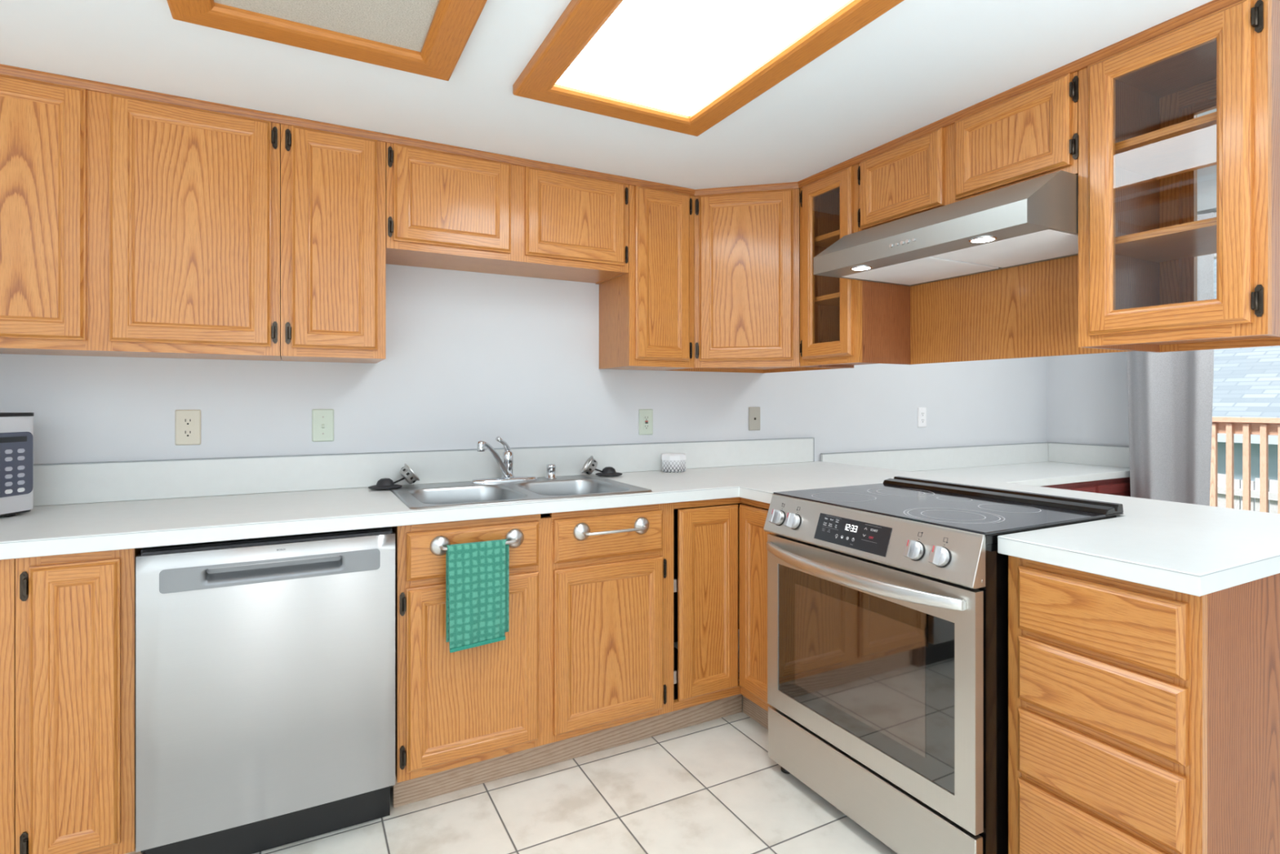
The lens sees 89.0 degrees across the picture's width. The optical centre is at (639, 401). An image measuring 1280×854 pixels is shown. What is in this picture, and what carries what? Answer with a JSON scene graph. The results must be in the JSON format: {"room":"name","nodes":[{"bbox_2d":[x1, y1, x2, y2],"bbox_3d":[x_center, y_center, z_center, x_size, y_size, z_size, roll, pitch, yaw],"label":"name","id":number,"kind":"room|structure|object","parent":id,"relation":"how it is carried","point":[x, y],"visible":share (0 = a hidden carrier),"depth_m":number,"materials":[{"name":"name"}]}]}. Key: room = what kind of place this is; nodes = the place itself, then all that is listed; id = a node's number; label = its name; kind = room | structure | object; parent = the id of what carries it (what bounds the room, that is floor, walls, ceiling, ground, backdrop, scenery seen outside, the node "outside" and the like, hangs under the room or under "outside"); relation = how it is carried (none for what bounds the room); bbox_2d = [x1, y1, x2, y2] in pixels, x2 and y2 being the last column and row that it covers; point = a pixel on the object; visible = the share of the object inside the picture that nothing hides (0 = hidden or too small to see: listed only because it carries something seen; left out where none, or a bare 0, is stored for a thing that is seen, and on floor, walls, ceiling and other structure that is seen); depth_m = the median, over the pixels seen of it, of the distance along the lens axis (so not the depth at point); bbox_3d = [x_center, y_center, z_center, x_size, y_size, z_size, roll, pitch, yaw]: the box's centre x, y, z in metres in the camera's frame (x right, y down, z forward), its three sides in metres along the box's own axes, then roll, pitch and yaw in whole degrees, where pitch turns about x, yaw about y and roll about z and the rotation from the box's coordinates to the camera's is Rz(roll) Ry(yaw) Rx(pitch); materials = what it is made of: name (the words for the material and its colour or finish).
{"room":"kitchen","nodes":[
{"label":"kitchen","id":0,"kind":"room"},
{"bbox_2d":[142,650,897,853],"bbox_3d":[0.854,1.292,0.025,7.733,0.120,6.220,0,0,-28],"label":"floor","id":1,"kind":"structure","parent":0,"point":[713,786],"depth_m":1.96,"materials":[{"name":"beige tile"}]},
{"bbox_2d":[0,558,15,853],"bbox_3d":[-1.778,0.736,1.649,0.450,0.752,0.605,0,0,-28],"label":"base cabinet","id":2,"kind":"object","parent":1,"relation":"on","point":[7,566],"visible":0.04,"depth_m":1.50,"materials":[{"name":"brown wood"}]},
{"bbox_2d":[15,547,142,853],"bbox_3d":[-1.480,0.736,1.807,0.221,0.752,0.605,0,0,-28],"label":"base cabinet","id":3,"kind":"object","parent":1,"relation":"on","point":[75,613],"visible":0.84,"depth_m":1.55,"materials":[{"name":"brown wood"}]},
{"bbox_2d":[124,849,142,853],"bbox_3d":[-1.596,1.173,1.528,0.690,0.118,0.016,0,0,-28],"label":"baseboard","id":4,"kind":"structure","parent":1,"relation":"on","point":[134,851],"depth_m":1.68,"materials":[{"name":"brown wood"}]},
{"bbox_2d":[135,526,395,853],"bbox_3d":[-1.103,0.801,1.986,0.596,0.862,0.606,0,0,-28],"label":"dishwasher","id":5,"kind":"object","parent":1,"relation":"on","point":[265,666],"visible":0.99,"depth_m":1.71,"materials":[{"name":"metal"}]},
{"bbox_2d":[391,502,673,782],"bbox_3d":[-0.425,0.736,2.365,0.937,0.752,0.605,0,0,-28],"label":"base cabinet","id":6,"kind":"object","parent":1,"relation":"on","point":[588,646],"visible":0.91,"depth_m":2.10,"materials":[{"name":"brown wood"}]},
{"bbox_2d":[430,528,524,555],"bbox_3d":[-0.482,0.429,1.965,0.286,0.059,0.049,0,0,-28],"label":"towel bar","id":7,"kind":"object","parent":6,"relation":"attached to","point":[515,537],"visible":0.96,"depth_m":1.94,"materials":[{"name":"silver metal"}]},
{"bbox_2d":[445,538,509,653],"bbox_3d":[-0.479,0.574,1.941,0.188,0.310,0.033,0,0,-28],"label":"towel","id":8,"kind":"object","parent":7,"relation":"hanging from","point":[477,573],"visible":1,"depth_m":1.93,"materials":[{"name":"teal fabric"}]},
{"bbox_2d":[573,516,648,540],"bbox_3d":[-0.082,0.430,2.176,0.283,0.059,0.049,0,0,-28],"label":"towel bar","id":9,"kind":"object","parent":6,"relation":"attached to","point":[581,531],"visible":1,"depth_m":2.15,"materials":[{"name":"silver metal"}]},
{"bbox_2d":[0,461,1279,596],"bbox_3d":[-0.129,0.338,1.733,3.515,0.041,2.037,0,0,-28],"label":"countertop","id":10,"kind":"structure","parent":6,"relation":"on","point":[1199,550],"depth_m":1.76,"materials":[{"name":"white laminate"}]},
{"bbox_2d":[0,412,33,516],"bbox_3d":[-1.847,0.175,1.626,0.348,0.285,0.472,0,0,4],"label":"microwave","id":11,"kind":"object","parent":10,"relation":"on","point":[16,428],"visible":1,"depth_m":1.79,"materials":[{"name":"silver metal"}]},
{"bbox_2d":[368,462,420,488],"bbox_3d":[-0.894,0.271,2.372,0.181,0.083,0.118,0,0,-28],"label":"strainer","id":12,"kind":"object","parent":10,"relation":"on","point":[406,472],"visible":1,"depth_m":2.38,"materials":[{"name":"silver rubber"}]},
{"bbox_2d":[399,462,420,484],"bbox_3d":[-0.854,0.269,2.413,0.072,0.079,0.084,0,0,-28],"label":"basket","id":13,"kind":"object","parent":12,"relation":"on","point":[407,473],"depth_m":2.38,"materials":[{"name":"silver metal"}]},
{"bbox_2d":[471,435,537,483],"bbox_3d":[-0.555,0.224,2.513,0.154,0.180,0.325,0,0,30],"label":"faucet","id":14,"kind":"object","parent":10,"relation":"on","point":[505,464],"visible":1,"depth_m":2.52,"materials":[{"name":"silver metal"}]},
{"bbox_2d":[389,463,652,517],"bbox_3d":[-0.442,0.375,2.346,0.820,0.238,0.570,0,0,-28],"label":"sink","id":15,"kind":"object","parent":10,"relation":"in","point":[428,495],"depth_m":2.42,"materials":[{"name":"metal"}]},
{"bbox_2d":[581,455,622,475],"bbox_3d":[-0.163,0.271,2.758,0.179,0.084,0.118,0,0,-14],"label":"strainer","id":16,"kind":"object","parent":10,"relation":"on","point":[590,465],"visible":1,"depth_m":2.73,"materials":[{"name":"silver rubber"}]},
{"bbox_2d":[581,455,597,475],"bbox_3d":[-0.214,0.269,2.730,0.070,0.080,0.082,0,0,-28],"label":"basket","id":17,"kind":"object","parent":16,"relation":"on","point":[590,465],"depth_m":2.71,"materials":[{"name":"silver metal"}]},
{"bbox_2d":[661,453,686,472],"bbox_3d":[0.151,0.277,2.932,0.109,0.081,0.081,0,0,-5],"label":"trinket box","id":18,"kind":"object","parent":10,"relation":"on","point":[671,462],"visible":1,"depth_m":2.90,"materials":[{"name":"ceramic"}]},
{"bbox_2d":[392,680,742,807],"bbox_3d":[-0.174,1.173,2.281,1.304,0.118,0.016,0,0,-28],"label":"toe kick","id":19,"kind":"structure","parent":1,"relation":"on","point":[412,790],"depth_m":2.21,"materials":[{"name":"brown wood"}]},
{"bbox_2d":[673,497,771,711],"bbox_3d":[0.436,0.736,2.681,0.880,0.751,0.854,0,0,-28],"label":"base cabinet","id":20,"kind":"object","parent":1,"relation":"on","point":[720,551],"visible":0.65,"depth_m":2.39,"materials":[{"name":"brown wood"}]},
{"bbox_2d":[742,695,768,728],"bbox_3d":[0.495,1.173,2.428,0.016,0.118,0.352,0,0,-28],"label":"baseboard","id":21,"kind":"structure","parent":1,"relation":"on","point":[752,709],"depth_m":2.51,"materials":[{"name":"brown wood"}]},
{"bbox_2d":[763,475,1123,853],"bbox_3d":[0.851,0.758,1.977,0.710,0.947,0.764,0,0,-28],"label":"range","id":22,"kind":"object","parent":1,"relation":"on","point":[887,602],"visible":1,"depth_m":1.75,"materials":[{"name":"silver metal"}]},
{"bbox_2d":[773,483,1123,545],"bbox_3d":[0.896,0.322,2.001,0.606,0.031,0.764,0,0,-28],"label":"cooktop","id":23,"kind":"object","parent":22,"relation":"in","point":[959,515],"depth_m":1.86,"materials":[{"name":"black glass"}]},
{"bbox_2d":[820,442,1130,496],"bbox_3d":[1.998,0.755,3.681,2.042,0.954,0.585,0,0,-28],"label":"sideboard","id":24,"kind":"object","parent":1,"relation":"on","point":[1096,468],"visible":0.29,"depth_m":3.85,"materials":[{"name":"white laminate"}]},
{"bbox_2d":[911,461,1129,486],"bbox_3d":[1.998,0.426,3.681,2.041,0.038,0.585,0,0,-28],"label":"countertop","id":25,"kind":"structure","parent":24,"relation":"on","point":[1046,473],"depth_m":3.72,"materials":[{"name":"white laminate"}]},
{"bbox_2d":[1008,555,1279,853],"bbox_3d":[1.210,0.796,1.511,0.600,0.872,0.374,0,0,-28],"label":"base cabinet","id":26,"kind":"object","parent":1,"relation":"on","point":[1143,718],"visible":0.85,"depth_m":1.33,"materials":[{"name":"brown wood"}]},
{"bbox_2d":[0,263,1047,650],"bbox_3d":[-0.582,-0.068,2.715,7.513,2.600,0.120,0,0,-28],"label":"wall","id":27,"kind":"structure","parent":0,"point":[472,357],"depth_m":2.63,"materials":[{"name":"white paint"}]},
{"bbox_2d":[0,74,281,360],"bbox_3d":[-1.583,-0.513,1.938,0.898,0.744,0.312,0,0,-28],"label":"upper cabinet","id":28,"kind":"object","parent":27,"relation":"attached to","point":[131,227],"visible":0.94,"depth_m":1.85,"materials":[{"name":"brown wood"}]},
{"bbox_2d":[174,409,200,444],"bbox_3d":[-1.498,0.087,2.157,0.071,0.117,0.008,0,0,-28],"label":"wall outlet","id":29,"kind":"object","parent":27,"relation":"attached to","point":[187,422],"visible":1,"depth_m":2.15,"materials":[{"name":"beige plastic"}]},
{"bbox_2d":[181,428,194,437],"bbox_3d":[-1.497,0.106,2.155,0.034,0.029,0.002,0,0,-28],"label":"receptacle","id":30,"kind":"object","parent":29,"relation":"attached to","point":[185,433],"depth_m":2.15,"materials":[{"name":"beige plastic"}]},
{"bbox_2d":[181,417,194,426],"bbox_3d":[-1.497,0.067,2.155,0.034,0.029,0.002,0,0,-28],"label":"receptacle","id":31,"kind":"object","parent":29,"relation":"attached to","point":[185,421],"depth_m":2.15,"materials":[{"name":"beige plastic"}]},
{"bbox_2d":[311,408,333,441],"bbox_3d":[-1.140,0.087,2.342,0.071,0.117,0.016,0,0,-28],"label":"light switch","id":32,"kind":"object","parent":27,"relation":"attached to","point":[322,420],"visible":1,"depth_m":2.34,"materials":[{"name":"white plastic"}]},
{"bbox_2d":[280,124,386,363],"bbox_3d":[-1.048,-0.513,2.221,0.307,0.744,0.312,0,0,-28],"label":"upper cabinet","id":33,"kind":"object","parent":27,"relation":"attached to","point":[333,185],"visible":0.96,"depth_m":2.09,"materials":[{"name":"brown wood"}]},
{"bbox_2d":[33,437,814,506],"bbox_3d":[-0.622,0.254,2.614,3.468,0.126,0.021,0,0,-28],"label":"backsplash","id":34,"kind":"structure","parent":27,"relation":"attached to","point":[82,482],"depth_m":2.37,"materials":[{"name":"white laminate"}]},
{"bbox_2d":[386,142,628,284],"bbox_3d":[-0.510,-0.699,2.507,0.908,0.373,0.312,0,0,-28],"label":"upper cabinet","id":35,"kind":"object","parent":27,"relation":"attached to","point":[445,211],"visible":0.94,"depth_m":2.38,"materials":[{"name":"brown wood"}]},
{"bbox_2d":[639,408,653,435],"bbox_3d":[0.028,0.095,2.965,0.071,0.117,0.010,0,0,-28],"label":"wall outlet","id":36,"kind":"object","parent":27,"relation":"attached to","point":[646,415],"visible":1,"depth_m":2.96,"materials":[{"name":"white plastic"}]},
{"bbox_2d":[643,414,649,429],"bbox_3d":[0.029,0.095,2.963,0.033,0.067,0.002,0,0,-28],"label":"receptacle","id":37,"kind":"object","parent":36,"relation":"attached to","point":[646,417],"depth_m":2.96,"materials":[{"name":"plastic"}]},
{"bbox_2d":[599,184,693,370],"bbox_3d":[0.029,-0.513,2.792,0.308,0.744,0.312,0,0,-28],"label":"upper cabinet","id":38,"kind":"object","parent":27,"relation":"attached to","point":[646,313],"visible":0.92,"depth_m":2.66,"materials":[{"name":"brown wood"}]},
{"bbox_2d":[663,188,840,373],"bbox_3d":[0.494,-0.513,2.889,0.603,0.744,0.573,0,0,-28],"label":"upper cabinet","id":39,"kind":"object","parent":27,"relation":"attached to","point":[747,244],"visible":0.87,"depth_m":2.68,"materials":[{"name":"brown wood"}]},
{"bbox_2d":[748,407,759,430],"bbox_3d":[0.574,0.088,3.255,0.071,0.117,0.007,0,0,-28],"label":"phone jack","id":40,"kind":"object","parent":27,"relation":"attached to","point":[753,412],"visible":1,"depth_m":3.25,"materials":[{"name":"beige plastic"}]},
{"bbox_2d":[917,407,926,426],"bbox_3d":[1.662,0.095,3.831,0.071,0.117,0.008,0,0,-28],"label":"wall outlet","id":41,"kind":"object","parent":27,"relation":"attached to","point":[922,411],"visible":1,"depth_m":3.83,"materials":[{"name":"white plastic"}]},
{"bbox_2d":[820,442,1129,471],"bbox_3d":[1.997,0.343,3.684,2.042,0.126,0.578,0,0,-28],"label":"backsplash","id":42,"kind":"structure","parent":27,"relation":"attached to","point":[919,460],"depth_m":4.02,"materials":[{"name":"white laminate"}]},
{"bbox_2d":[0,0,1213,189],"bbox_3d":[-0.796,-0.937,0.667,5.217,0.100,3.300,0,0,-28],"label":"ceiling","id":43,"kind":"structure","parent":0,"point":[920,64],"depth_m":1.77,"materials":[{"name":"white paint"}]},
{"bbox_2d":[166,0,487,80],"bbox_3d":[-0.485,-0.872,1.044,0.611,0.030,1.276,0,0,-28],"label":"recessed light","id":44,"kind":"object","parent":43,"relation":"in","point":[424,37],"visible":1,"depth_m":1.50,"materials":[{"name":"brown wood"}]},
{"bbox_2d":[213,0,439,52],"bbox_3d":[-0.485,-0.878,1.044,0.439,0.005,1.104,0,0,-28],"label":"diffuser","id":45,"kind":"object","parent":44,"relation":"attached to","point":[386,25],"depth_m":1.48,"materials":[{"name":"white plastic"}]},
{"bbox_2d":[0,63,695,195],"bbox_3d":[-0.842,-0.876,2.168,2.441,0.023,0.016,0,0,-28],"label":"trim","id":46,"kind":"structure","parent":43,"relation":"attached to","point":[93,86],"depth_m":2.05,"materials":[{"name":"brown wood"}]},
{"bbox_2d":[512,0,904,136],"bbox_3d":[0.213,-0.872,1.411,0.617,0.030,1.271,0,0,-28],"label":"recessed light","id":47,"kind":"object","parent":43,"relation":"in","point":[682,66],"visible":1,"depth_m":1.62,"materials":[{"name":"white"}]},
{"bbox_2d":[555,0,848,115],"bbox_3d":[0.213,-0.878,1.411,0.445,0.005,1.099,0,0,-28],"label":"diffuser","id":48,"kind":"object","parent":47,"relation":"attached to","point":[655,57],"depth_m":1.62,"materials":[{"name":"white plastic"}]},
{"bbox_2d":[694,182,799,195],"bbox_3d":[0.437,-0.876,2.688,0.431,0.023,0.016,0,0,13],"label":"trim","id":49,"kind":"structure","parent":43,"relation":"attached to","point":[793,185],"depth_m":2.68,"materials":[{"name":"brown wood"}]},
{"bbox_2d":[800,164,912,368],"bbox_3d":[0.841,-0.513,2.570,0.308,0.744,0.312,0,0,-28],"label":"upper cabinet","id":50,"kind":"object","parent":43,"relation":"attached to","point":[845,323],"visible":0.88,"depth_m":2.49,"materials":[{"name":"brown wood"}]},
{"bbox_2d":[814,229,839,248],"bbox_3d":[0.855,-0.644,2.578,0.260,0.018,0.282,0,0,-28],"label":"shelf","id":51,"kind":"object","parent":50,"relation":"attached to","point":[824,241],"depth_m":2.57,"materials":[{"name":"brown wood"}]},
{"bbox_2d":[814,292,839,306],"bbox_3d":[0.855,-0.406,2.578,0.260,0.018,0.282,0,0,-28],"label":"shelf","id":52,"kind":"object","parent":50,"relation":"attached to","point":[831,300],"depth_m":2.58,"materials":[{"name":"brown wood"}]},
{"bbox_2d":[857,71,1078,231],"bbox_3d":[1.090,-0.741,2.098,0.306,0.288,0.753,0,0,-28],"label":"upper cabinet","id":53,"kind":"object","parent":43,"relation":"attached to","point":[1032,134],"visible":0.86,"depth_m":1.94,"materials":[{"name":"brown wood"}]},
{"bbox_2d":[813,170,1078,286],"bbox_3d":[0.993,-0.515,2.049,0.494,0.157,0.749,0,0,-28],"label":"range hood","id":54,"kind":"object","parent":53,"relation":"attached to","point":[1034,220],"visible":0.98,"depth_m":1.89,"materials":[{"name":"metal"}]},
{"bbox_2d":[910,254,1131,364],"bbox_3d":[1.219,-0.368,2.168,0.013,0.454,0.751,0,0,-28],"label":"panel","id":55,"kind":"object","parent":53,"relation":"attached to","point":[1031,310],"visible":0.53,"depth_m":2.18,"materials":[{"name":"brown wood"}]},
{"bbox_2d":[797,0,1242,188],"bbox_3d":[0.978,-0.876,2.007,0.016,0.023,1.446,0,0,-28],"label":"trim","id":56,"kind":"structure","parent":43,"relation":"attached to","point":[1214,6],"depth_m":1.76,"materials":[{"name":"brown wood"}]},
{"bbox_2d":[1078,0,1279,352],"bbox_3d":[1.415,-0.513,1.633,0.445,0.744,0.376,0,0,-28],"label":"upper cabinet","id":57,"kind":"object","parent":43,"relation":"attached to","point":[1143,141],"visible":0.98,"depth_m":1.62,"materials":[{"name":"brown wood"}]},
{"bbox_2d":[1115,111,1216,179],"bbox_3d":[1.412,-0.644,1.632,0.351,0.018,0.346,0,0,-28],"label":"shelf","id":58,"kind":"object","parent":57,"relation":"attached to","point":[1167,153],"depth_m":1.66,"materials":[{"name":"brown wood"}]},
{"bbox_2d":[1115,217,1216,262],"bbox_3d":[1.412,-0.406,1.632,0.351,0.018,0.346,0,0,-28],"label":"shelf","id":59,"kind":"object","parent":57,"relation":"attached to","point":[1170,244],"depth_m":1.64,"materials":[{"name":"brown wood"}]},
{"bbox_2d":[1047,164,1216,446],"bbox_3d":[4.129,-0.068,1.748,0.333,2.600,6.000,0,0,-28],"label":"wall","id":60,"kind":"structure","parent":0,"point":[1087,402],"depth_m":4.16,"materials":[{"name":"white paint"}]},
{"bbox_2d":[1126,207,1216,506],"bbox_3d":[3.315,0.108,2.747,0.168,2.207,2.257,0,0,-28],"label":"curtain","id":61,"kind":"object","parent":60,"relation":"hanging from","point":[1170,394],"visible":0.43,"depth_m":3.54,"materials":[{"name":"grey fabric"}]},
{"bbox_2d":[1197,108,1216,117],"bbox_3d":[0.850,-1.318,0.011,7.513,0.100,6.000,0,0,-28],"label":"ceiling","id":62,"kind":"structure","parent":0,"point":[1215,109],"depth_m":2.87,"materials":[{"name":"white paint"}]},
{"label":"outside","id":63,"kind":"structure","parent":0,"visible":0},
{"bbox_3d":[27.337,2.657,17.437,55.362,0.050,80.000,0,0,-28],"label":"ground","id":64,"kind":"structure","parent":63,"visible":0},
{"bbox_2d":[1209,417,1279,513],"bbox_3d":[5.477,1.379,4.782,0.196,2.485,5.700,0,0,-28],"label":"deck railing","id":65,"kind":"object","parent":64,"relation":"on","point":[1246,426],"visible":0.19,"depth_m":5.43,"materials":[{"name":"brown wood"}]},
{"bbox_2d":[1212,258,1279,480],"bbox_3d":[18.139,-1.618,13.696,13.120,8.500,34.000,0,0,-28],"label":"house","id":66,"kind":"structure","parent":64,"relation":"on","point":[1246,380],"depth_m":13.68,"materials":[{"name":"blue"}]},
{"bbox_2d":[1217,473,1277,513],"bbox_3d":[7.650,1.787,8.199,0.072,1.689,8.900,0,0,-14],"label":"fence","id":67,"kind":"object","parent":64,"relation":"on","point":[1273,484],"visible":0.05,"depth_m":8.16,"materials":[{"name":"white wood"}]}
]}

